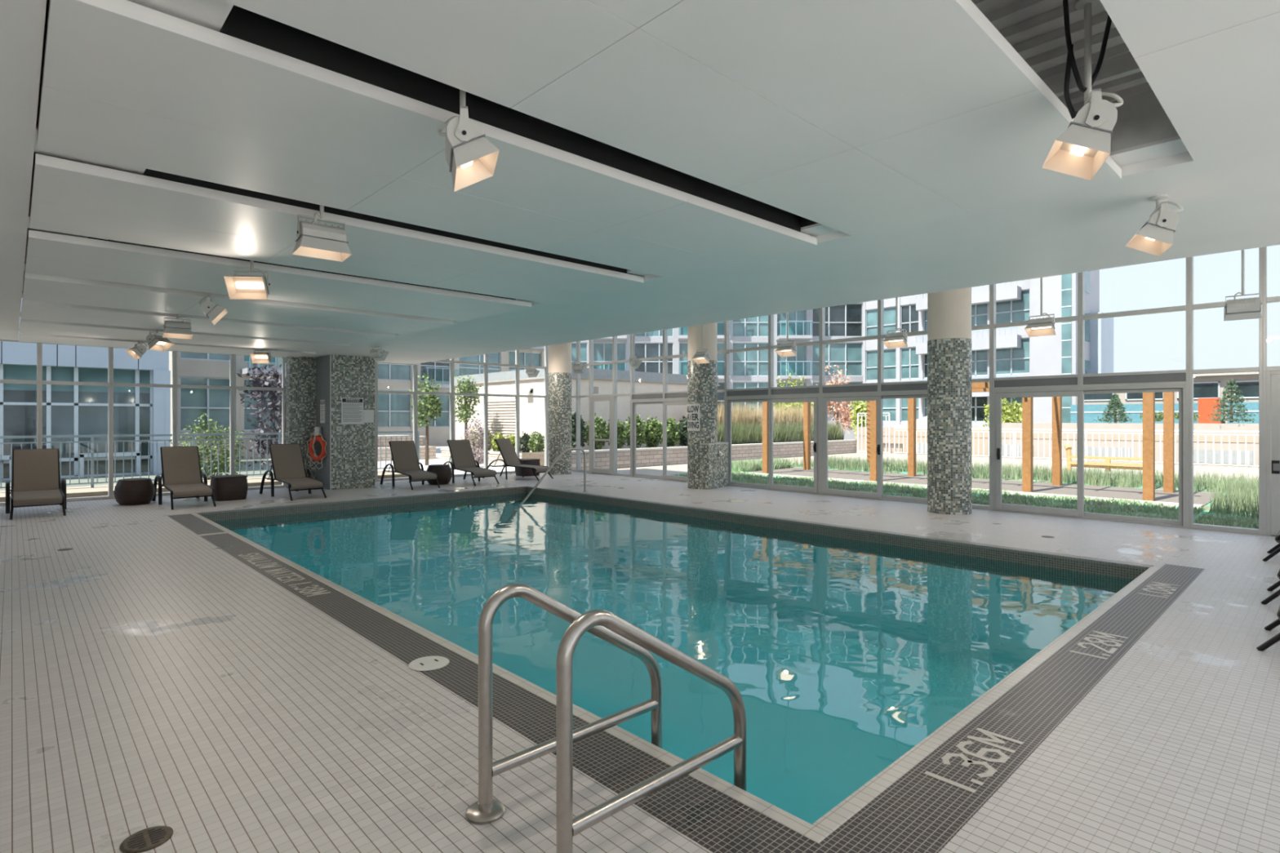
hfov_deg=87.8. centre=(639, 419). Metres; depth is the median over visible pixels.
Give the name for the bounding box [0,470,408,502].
wall
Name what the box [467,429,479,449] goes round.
shrub
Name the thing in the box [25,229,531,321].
ceiling panel
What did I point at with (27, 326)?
ceiling panel
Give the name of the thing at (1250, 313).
hood
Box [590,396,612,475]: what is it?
door
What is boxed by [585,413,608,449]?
shrub
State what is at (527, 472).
wicker stool
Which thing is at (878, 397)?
door
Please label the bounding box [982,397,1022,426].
tree
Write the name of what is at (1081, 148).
hood
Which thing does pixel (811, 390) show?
window
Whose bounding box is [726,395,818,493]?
door
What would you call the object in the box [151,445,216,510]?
sun lounger
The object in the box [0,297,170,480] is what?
building
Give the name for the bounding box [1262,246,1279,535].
window
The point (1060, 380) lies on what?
window
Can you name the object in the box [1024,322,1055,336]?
hood
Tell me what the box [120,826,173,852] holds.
floor drain
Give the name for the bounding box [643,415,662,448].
shrub
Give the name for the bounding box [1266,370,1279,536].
door
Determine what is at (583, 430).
shrub
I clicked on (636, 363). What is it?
hood
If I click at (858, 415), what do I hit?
fence
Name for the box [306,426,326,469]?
life ring
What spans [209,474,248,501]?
wicker stool
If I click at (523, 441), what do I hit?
shrub
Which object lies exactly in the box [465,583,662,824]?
rail
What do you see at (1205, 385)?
building
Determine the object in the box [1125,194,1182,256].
lamp
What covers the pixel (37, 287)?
ceiling panel
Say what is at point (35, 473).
sun lounger
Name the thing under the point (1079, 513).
door
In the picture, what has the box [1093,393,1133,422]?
conifer
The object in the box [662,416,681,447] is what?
shrub
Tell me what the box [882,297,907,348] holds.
lamp
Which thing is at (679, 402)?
door
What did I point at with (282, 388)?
window
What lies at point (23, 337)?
ceiling panel
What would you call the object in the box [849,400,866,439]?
tree
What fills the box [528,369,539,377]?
hood
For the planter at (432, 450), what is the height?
1.000 m
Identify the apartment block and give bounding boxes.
[571,302,862,439]
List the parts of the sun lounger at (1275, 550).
leg, leg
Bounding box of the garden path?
[617,458,803,475]
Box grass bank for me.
[717,420,845,444]
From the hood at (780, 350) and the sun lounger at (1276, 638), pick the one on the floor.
the sun lounger at (1276, 638)
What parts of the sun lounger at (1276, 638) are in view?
leg, leg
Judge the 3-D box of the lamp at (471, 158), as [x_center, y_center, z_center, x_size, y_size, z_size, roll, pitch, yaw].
[-0.823,-1.517,3.171,0.269,0.765,0.338,0,0,-17]
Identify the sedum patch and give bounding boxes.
[731,457,794,471]
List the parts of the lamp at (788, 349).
stem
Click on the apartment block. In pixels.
(748, 369)
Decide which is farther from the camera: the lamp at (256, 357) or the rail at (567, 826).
the lamp at (256, 357)
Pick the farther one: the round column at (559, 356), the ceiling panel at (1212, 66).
the round column at (559, 356)
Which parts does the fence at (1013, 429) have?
post, post, rail, rail, rail, post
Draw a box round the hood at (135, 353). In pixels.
[127,347,142,359]
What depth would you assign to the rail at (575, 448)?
14.19 m
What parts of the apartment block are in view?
pane, balcony rail, pane, pane, pane, pane, pane, balcony rail, pane, pane, pane, pane, pane, pane, pane, balcony rail, balcony rail, pane, pane, pane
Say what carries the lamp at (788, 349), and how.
hanging from the ceiling
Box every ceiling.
[0,0,1279,364]
[27,213,528,301]
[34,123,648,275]
[87,237,107,240]
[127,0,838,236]
[971,0,1187,166]
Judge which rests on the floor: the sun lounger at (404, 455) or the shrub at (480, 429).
the sun lounger at (404, 455)
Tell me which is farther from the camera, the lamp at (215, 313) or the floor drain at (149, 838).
the lamp at (215, 313)
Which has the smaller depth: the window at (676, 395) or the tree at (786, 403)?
the window at (676, 395)
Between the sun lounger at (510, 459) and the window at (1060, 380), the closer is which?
the window at (1060, 380)
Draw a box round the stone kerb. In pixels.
[737,471,1203,507]
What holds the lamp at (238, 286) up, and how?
hanging from the ceiling at (108, 239)
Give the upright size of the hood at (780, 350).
0.164 m
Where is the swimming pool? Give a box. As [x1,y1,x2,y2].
[191,485,1159,844]
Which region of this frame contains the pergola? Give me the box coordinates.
[762,382,1174,501]
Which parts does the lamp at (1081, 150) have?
stem, door frame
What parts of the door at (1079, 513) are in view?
handle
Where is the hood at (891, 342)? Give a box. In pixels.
[883,336,907,348]
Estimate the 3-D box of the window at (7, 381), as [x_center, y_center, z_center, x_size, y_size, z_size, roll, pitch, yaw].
[-11.867,0.060,12.355,1.070,3.080,0.120,0,0,-43]
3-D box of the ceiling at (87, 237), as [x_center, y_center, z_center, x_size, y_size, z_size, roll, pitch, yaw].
[-4.368,-1.721,8.456,4.100,0.398,0.425,0,0,-43]
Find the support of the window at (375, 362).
on the floor
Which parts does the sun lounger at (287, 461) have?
arm leg, leg, frame, arm leg, leg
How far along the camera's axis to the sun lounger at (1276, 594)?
5.75 m
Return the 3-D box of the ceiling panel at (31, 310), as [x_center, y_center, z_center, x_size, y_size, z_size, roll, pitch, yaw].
[-6.632,-1.490,10.665,4.800,0.060,1.755,0,0,-43]
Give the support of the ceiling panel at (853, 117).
attached to the ceiling at (1232, 202)
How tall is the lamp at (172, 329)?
0.749 m
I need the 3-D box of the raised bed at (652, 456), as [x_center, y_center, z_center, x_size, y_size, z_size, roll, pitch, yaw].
[4.275,1.395,28.244,19.060,0.690,0.360,0,0,-43]
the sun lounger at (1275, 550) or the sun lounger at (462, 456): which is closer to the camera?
the sun lounger at (1275, 550)
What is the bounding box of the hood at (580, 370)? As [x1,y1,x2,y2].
[573,365,586,373]
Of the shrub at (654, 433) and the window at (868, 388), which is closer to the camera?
the window at (868, 388)
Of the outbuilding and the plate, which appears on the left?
the plate
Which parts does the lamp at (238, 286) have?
door frame, stem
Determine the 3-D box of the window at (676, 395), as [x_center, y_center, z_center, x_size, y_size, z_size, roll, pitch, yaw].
[1.115,-0.650,17.214,0.120,4.500,1.300,0,0,-43]
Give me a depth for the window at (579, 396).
20.36 m
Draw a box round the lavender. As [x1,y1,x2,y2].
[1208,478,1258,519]
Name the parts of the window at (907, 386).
header panel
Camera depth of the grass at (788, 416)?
31.57 m
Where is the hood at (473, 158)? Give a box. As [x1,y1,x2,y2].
[451,136,499,189]
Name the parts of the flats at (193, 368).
pane, pane, pane, pane, balcony rail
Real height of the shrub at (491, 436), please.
1.107 m
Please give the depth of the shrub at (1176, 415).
26.05 m
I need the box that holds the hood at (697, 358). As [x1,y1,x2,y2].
[692,355,709,362]
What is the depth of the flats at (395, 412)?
43.62 m
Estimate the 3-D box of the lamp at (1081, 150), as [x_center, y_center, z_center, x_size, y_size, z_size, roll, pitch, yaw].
[1.964,-1.482,2.950,0.267,0.749,0.338,0,0,23]
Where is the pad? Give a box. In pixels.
[748,467,1221,506]
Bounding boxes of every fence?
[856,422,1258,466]
[857,412,889,454]
[893,427,1258,466]
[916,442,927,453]
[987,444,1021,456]
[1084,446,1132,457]
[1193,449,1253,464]
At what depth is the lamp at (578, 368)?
16.94 m
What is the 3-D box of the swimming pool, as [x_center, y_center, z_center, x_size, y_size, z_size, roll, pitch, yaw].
[-1.015,2.326,9.262,6.882,1.467,12.202,0,0,-43]
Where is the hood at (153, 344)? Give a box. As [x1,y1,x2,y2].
[148,338,173,350]
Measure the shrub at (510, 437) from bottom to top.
0.891 m
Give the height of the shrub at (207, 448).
2.104 m
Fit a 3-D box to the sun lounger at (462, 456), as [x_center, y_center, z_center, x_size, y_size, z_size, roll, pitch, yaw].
[-4.358,1.069,16.937,0.787,1.087,1.838,0,0,-43]
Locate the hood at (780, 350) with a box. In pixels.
[775,346,795,355]
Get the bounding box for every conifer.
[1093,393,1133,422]
[1207,376,1256,423]
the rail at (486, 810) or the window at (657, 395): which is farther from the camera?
the window at (657, 395)
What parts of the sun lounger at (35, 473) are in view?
arm leg, leg, frame, arm leg, leg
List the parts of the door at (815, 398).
handle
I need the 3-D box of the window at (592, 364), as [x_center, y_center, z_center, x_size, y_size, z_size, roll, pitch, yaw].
[-1.092,-0.650,19.552,0.120,4.500,1.070,0,0,-43]
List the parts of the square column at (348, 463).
recess panel, panel, corner trim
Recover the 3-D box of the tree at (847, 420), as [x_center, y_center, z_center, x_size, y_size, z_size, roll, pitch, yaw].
[13.036,-0.791,44.343,2.733,5.784,3.016,0,0,-43]
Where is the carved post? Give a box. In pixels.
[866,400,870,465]
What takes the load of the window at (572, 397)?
on the floor
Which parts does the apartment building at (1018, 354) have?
pane, pane, pane, pane, pane, pane, pane, pane, pane, balcony rail, balcony rail, pane, pane, pane, pane, pane, pane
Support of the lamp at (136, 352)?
hanging from the ceiling
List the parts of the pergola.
post, post, post, post, post, post, post, post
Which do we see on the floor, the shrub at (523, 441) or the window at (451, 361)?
the window at (451, 361)
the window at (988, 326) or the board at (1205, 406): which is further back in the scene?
the board at (1205, 406)
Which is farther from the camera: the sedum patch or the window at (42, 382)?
the sedum patch
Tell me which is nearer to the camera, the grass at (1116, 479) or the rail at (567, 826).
the rail at (567, 826)
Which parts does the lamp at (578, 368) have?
stem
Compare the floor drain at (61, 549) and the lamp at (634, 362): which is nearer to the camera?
the floor drain at (61, 549)
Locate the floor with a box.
[0,471,1279,852]
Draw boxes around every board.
[341,397,363,424]
[1197,397,1221,423]
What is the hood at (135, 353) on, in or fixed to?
attached to the lamp at (136, 352)
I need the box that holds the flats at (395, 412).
[377,346,544,445]
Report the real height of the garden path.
0.190 m
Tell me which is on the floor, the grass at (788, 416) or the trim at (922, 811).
the trim at (922, 811)
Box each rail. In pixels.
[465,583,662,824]
[503,447,586,525]
[556,609,746,852]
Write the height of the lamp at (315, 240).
0.737 m
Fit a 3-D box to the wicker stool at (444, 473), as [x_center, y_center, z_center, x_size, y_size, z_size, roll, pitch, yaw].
[-4.995,1.363,16.533,0.624,0.475,0.624,0,0,-43]
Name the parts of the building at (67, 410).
door frame, pane, pane, spandrel glass, cladding panel, pane, door frame, pane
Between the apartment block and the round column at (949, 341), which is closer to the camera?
the round column at (949, 341)
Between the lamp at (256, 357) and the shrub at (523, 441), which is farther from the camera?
the shrub at (523, 441)
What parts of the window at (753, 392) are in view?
header panel, frame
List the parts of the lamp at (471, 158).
stem, door frame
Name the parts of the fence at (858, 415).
post, post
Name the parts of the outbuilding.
louvre blade, louvre blade, louvre blade, louvre blade, louvre blade, louvre blade, louvre blade, louvre blade, louvre blade, louvre blade, louvre blade, louvre blade, louvre blade, pink plate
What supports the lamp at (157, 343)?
hanging from the ceiling
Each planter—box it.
[277,435,435,461]
[440,448,521,465]
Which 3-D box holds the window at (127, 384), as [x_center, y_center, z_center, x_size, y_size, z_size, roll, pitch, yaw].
[-10.311,0.060,13.824,1.070,3.080,0.120,0,0,-43]
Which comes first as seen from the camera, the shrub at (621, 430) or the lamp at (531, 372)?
the lamp at (531, 372)
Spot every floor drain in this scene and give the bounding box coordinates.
[57,548,73,551]
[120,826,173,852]
[1041,535,1053,537]
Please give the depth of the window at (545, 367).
20.74 m
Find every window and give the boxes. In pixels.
[0,339,39,506]
[40,342,111,502]
[111,346,175,498]
[175,351,232,475]
[232,354,284,490]
[374,361,376,481]
[376,361,416,481]
[416,358,453,476]
[453,354,486,476]
[486,349,518,474]
[518,345,547,466]
[571,342,577,471]
[577,341,590,473]
[589,336,613,475]
[613,333,631,476]
[631,329,663,476]
[663,328,687,399]
[717,320,725,442]
[725,315,769,442]
[769,307,820,494]
[820,299,879,494]
[879,299,927,393]
[971,284,991,510]
[991,272,1079,510]
[1080,257,1189,528]
[1189,247,1262,535]
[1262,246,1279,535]
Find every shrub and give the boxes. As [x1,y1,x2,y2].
[168,411,246,479]
[460,415,491,466]
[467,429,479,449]
[478,430,493,450]
[490,431,505,451]
[506,433,515,449]
[519,431,532,453]
[527,429,544,452]
[571,409,587,450]
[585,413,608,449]
[605,419,628,448]
[625,413,646,448]
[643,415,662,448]
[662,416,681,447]
[675,416,687,446]
[1139,410,1163,421]
[1174,412,1199,421]
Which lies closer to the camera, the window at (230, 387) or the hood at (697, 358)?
the hood at (697, 358)
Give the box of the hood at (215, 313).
[207,305,225,321]
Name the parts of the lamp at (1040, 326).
stem, door frame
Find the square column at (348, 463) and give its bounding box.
[285,354,374,489]
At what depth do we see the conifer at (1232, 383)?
25.13 m
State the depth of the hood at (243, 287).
6.23 m
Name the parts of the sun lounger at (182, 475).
arm leg, leg, frame, arm leg, leg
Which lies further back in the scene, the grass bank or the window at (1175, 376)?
the grass bank
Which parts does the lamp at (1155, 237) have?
door frame, stem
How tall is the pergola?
2.690 m
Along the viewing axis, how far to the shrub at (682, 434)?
26.95 m
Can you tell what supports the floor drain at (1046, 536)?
on the floor
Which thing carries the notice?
attached to the square column at (348, 463)
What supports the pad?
on the garden bed at (1207, 509)
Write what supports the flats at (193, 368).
on the ground at (437, 460)
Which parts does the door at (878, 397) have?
handle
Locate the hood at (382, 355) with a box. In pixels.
[373,351,389,361]
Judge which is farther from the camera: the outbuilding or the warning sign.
the outbuilding
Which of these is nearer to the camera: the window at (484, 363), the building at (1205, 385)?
the window at (484, 363)
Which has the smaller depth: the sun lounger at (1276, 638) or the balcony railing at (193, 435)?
the sun lounger at (1276, 638)
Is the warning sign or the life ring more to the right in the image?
the warning sign
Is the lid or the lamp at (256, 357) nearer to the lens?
the lid
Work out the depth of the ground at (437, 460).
26.05 m
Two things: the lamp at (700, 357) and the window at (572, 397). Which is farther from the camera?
the window at (572, 397)
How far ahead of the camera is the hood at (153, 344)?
10.94 m
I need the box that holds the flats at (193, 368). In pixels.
[168,351,285,461]
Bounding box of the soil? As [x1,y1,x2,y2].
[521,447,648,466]
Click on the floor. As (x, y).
(151, 676)
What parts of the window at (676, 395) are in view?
header panel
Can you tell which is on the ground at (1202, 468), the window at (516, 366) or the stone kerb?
the stone kerb
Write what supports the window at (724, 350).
on the floor
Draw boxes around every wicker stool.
[114,477,155,505]
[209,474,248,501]
[426,464,452,484]
[514,457,540,476]
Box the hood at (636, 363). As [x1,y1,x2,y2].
[632,360,642,368]
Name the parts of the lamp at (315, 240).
stem, door frame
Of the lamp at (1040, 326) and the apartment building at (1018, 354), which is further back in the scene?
the apartment building at (1018, 354)
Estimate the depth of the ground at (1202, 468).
25.43 m
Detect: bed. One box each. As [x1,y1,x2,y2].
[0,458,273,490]
[571,440,857,470]
[672,464,1258,519]
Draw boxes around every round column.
[547,342,571,474]
[687,322,728,489]
[927,287,972,515]
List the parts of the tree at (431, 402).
crown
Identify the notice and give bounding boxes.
[320,400,324,422]
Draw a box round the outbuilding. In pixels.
[453,367,719,453]
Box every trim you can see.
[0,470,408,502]
[168,513,1204,852]
[197,532,226,536]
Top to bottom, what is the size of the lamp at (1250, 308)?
1.723 m
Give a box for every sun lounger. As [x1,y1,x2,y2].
[5,448,66,519]
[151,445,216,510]
[259,443,326,500]
[380,440,439,489]
[443,439,499,485]
[482,438,553,480]
[1256,606,1279,651]
[1261,568,1279,604]
[1262,529,1279,561]
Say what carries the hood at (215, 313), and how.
attached to the lamp at (215, 313)
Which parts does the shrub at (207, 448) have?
stem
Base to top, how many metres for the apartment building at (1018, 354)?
19.500 m
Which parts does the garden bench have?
post, seat, rail, rail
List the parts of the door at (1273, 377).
lock plate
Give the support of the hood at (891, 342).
attached to the lamp at (897, 340)
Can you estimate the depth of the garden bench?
20.88 m
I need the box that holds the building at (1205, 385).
[1070,371,1258,423]
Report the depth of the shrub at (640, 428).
25.01 m
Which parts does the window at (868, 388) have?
frame, header panel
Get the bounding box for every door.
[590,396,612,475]
[631,399,687,482]
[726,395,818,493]
[822,391,927,504]
[993,384,1186,528]
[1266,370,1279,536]
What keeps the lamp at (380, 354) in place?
attached to the ceiling at (1232, 202)
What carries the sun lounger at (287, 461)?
on the floor
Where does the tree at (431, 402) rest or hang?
on the ground at (437, 460)
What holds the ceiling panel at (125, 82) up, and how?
attached to the ceiling at (1232, 202)
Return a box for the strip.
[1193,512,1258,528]
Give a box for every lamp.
[124,340,147,359]
[146,328,173,351]
[162,314,192,339]
[199,293,227,324]
[223,260,271,299]
[249,348,271,363]
[292,204,351,262]
[369,346,389,361]
[437,88,499,191]
[522,387,533,395]
[525,347,539,377]
[572,341,586,373]
[628,333,642,368]
[691,324,710,364]
[775,312,796,357]
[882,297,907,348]
[1024,277,1055,337]
[1041,0,1123,180]
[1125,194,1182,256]
[1223,249,1262,320]
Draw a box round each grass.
[659,471,1205,519]
[685,399,813,430]
[788,454,1258,493]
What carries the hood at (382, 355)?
attached to the lamp at (380, 354)
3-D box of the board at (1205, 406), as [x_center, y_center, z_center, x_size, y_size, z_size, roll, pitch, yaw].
[26.330,0.550,30.778,0.150,3.100,0.800,0,0,-43]
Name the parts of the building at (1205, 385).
panel rail, blue panel, pane, blue panel, panel rail, pane, blue panel, pane, blue panel, panel rail, pane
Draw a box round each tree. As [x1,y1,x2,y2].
[236,363,285,469]
[408,369,443,465]
[448,368,481,439]
[773,369,813,414]
[777,402,813,418]
[815,364,855,434]
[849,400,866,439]
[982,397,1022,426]
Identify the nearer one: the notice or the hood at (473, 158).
the hood at (473, 158)
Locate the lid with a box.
[408,656,449,671]
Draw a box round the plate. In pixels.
[363,409,373,422]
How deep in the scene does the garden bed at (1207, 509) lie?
15.54 m
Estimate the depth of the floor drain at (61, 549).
8.15 m
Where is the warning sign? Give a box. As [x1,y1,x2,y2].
[687,404,700,431]
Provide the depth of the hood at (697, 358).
13.90 m
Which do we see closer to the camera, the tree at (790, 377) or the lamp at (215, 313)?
the lamp at (215, 313)
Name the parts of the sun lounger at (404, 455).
arm leg, leg, frame, arm leg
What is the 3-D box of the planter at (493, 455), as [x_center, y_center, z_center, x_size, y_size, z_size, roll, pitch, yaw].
[-6.138,1.500,26.526,0.360,0.480,7.060,0,0,-43]
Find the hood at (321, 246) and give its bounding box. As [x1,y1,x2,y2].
[292,235,351,262]
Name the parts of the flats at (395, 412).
pane, pane, pane, pane, balcony rail, pane, pane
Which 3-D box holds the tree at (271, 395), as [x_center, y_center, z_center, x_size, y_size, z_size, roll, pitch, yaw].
[-10.162,-0.095,18.825,2.192,3.672,2.222,0,0,-43]
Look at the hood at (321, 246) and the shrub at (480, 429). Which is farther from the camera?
the shrub at (480, 429)
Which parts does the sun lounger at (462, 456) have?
arm leg, arm leg, frame, leg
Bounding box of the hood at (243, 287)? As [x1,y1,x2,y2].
[224,275,267,299]
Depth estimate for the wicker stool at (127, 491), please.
12.40 m
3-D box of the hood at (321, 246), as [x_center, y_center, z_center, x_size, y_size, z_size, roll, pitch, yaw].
[-2.250,-1.213,4.713,0.338,0.100,0.216,0,0,-41]
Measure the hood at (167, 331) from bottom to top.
0.124 m
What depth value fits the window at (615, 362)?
19.11 m
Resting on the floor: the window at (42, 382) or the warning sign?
the window at (42, 382)
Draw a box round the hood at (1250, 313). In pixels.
[1223,304,1262,320]
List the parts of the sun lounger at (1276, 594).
leg, leg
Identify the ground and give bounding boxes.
[267,445,859,474]
[777,452,1258,482]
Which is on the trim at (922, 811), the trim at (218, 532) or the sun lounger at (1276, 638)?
the trim at (218, 532)
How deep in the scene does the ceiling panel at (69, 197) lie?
5.28 m
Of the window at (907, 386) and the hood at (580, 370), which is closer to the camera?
the window at (907, 386)
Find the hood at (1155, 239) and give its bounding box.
[1133,223,1173,255]
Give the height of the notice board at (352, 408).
0.610 m
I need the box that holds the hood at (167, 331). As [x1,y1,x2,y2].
[163,327,192,334]
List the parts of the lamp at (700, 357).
stem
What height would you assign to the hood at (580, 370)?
0.201 m
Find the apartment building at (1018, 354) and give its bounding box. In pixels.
[862,269,1113,427]
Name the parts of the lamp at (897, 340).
stem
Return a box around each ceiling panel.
[18,333,315,357]
[19,317,351,352]
[21,298,395,344]
[22,271,453,334]
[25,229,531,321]
[29,153,644,303]
[37,0,817,277]
[222,0,1121,236]
[1100,0,1279,163]
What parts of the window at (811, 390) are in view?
header panel, frame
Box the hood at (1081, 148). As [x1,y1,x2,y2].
[1041,124,1111,173]
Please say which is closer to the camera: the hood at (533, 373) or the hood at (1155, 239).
the hood at (1155, 239)
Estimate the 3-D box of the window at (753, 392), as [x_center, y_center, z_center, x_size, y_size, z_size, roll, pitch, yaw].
[2.554,-0.650,15.691,0.120,4.500,1.290,0,0,-43]
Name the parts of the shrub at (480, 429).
stem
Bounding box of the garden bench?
[1064,444,1142,471]
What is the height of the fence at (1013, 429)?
1.330 m
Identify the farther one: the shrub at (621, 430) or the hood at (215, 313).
the shrub at (621, 430)
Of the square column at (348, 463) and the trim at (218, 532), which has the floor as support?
the square column at (348, 463)
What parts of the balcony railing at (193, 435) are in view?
post, post, rail, rail, rail, post, post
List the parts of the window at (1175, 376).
header panel, frame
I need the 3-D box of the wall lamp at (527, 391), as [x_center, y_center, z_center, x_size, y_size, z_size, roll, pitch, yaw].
[-4.390,-1.100,26.045,0.220,0.280,0.400,0,0,-43]
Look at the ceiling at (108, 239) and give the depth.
6.55 m
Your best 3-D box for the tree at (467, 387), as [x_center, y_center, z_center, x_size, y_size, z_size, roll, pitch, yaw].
[-7.053,-0.165,26.817,1.318,3.812,1.413,0,0,-43]
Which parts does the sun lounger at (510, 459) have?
arm leg, arm leg, frame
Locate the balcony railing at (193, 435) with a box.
[0,431,419,488]
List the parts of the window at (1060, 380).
header panel, frame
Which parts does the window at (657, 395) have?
frame, header panel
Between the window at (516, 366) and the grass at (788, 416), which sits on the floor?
the window at (516, 366)
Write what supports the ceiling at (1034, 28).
attached to the ceiling at (1232, 202)

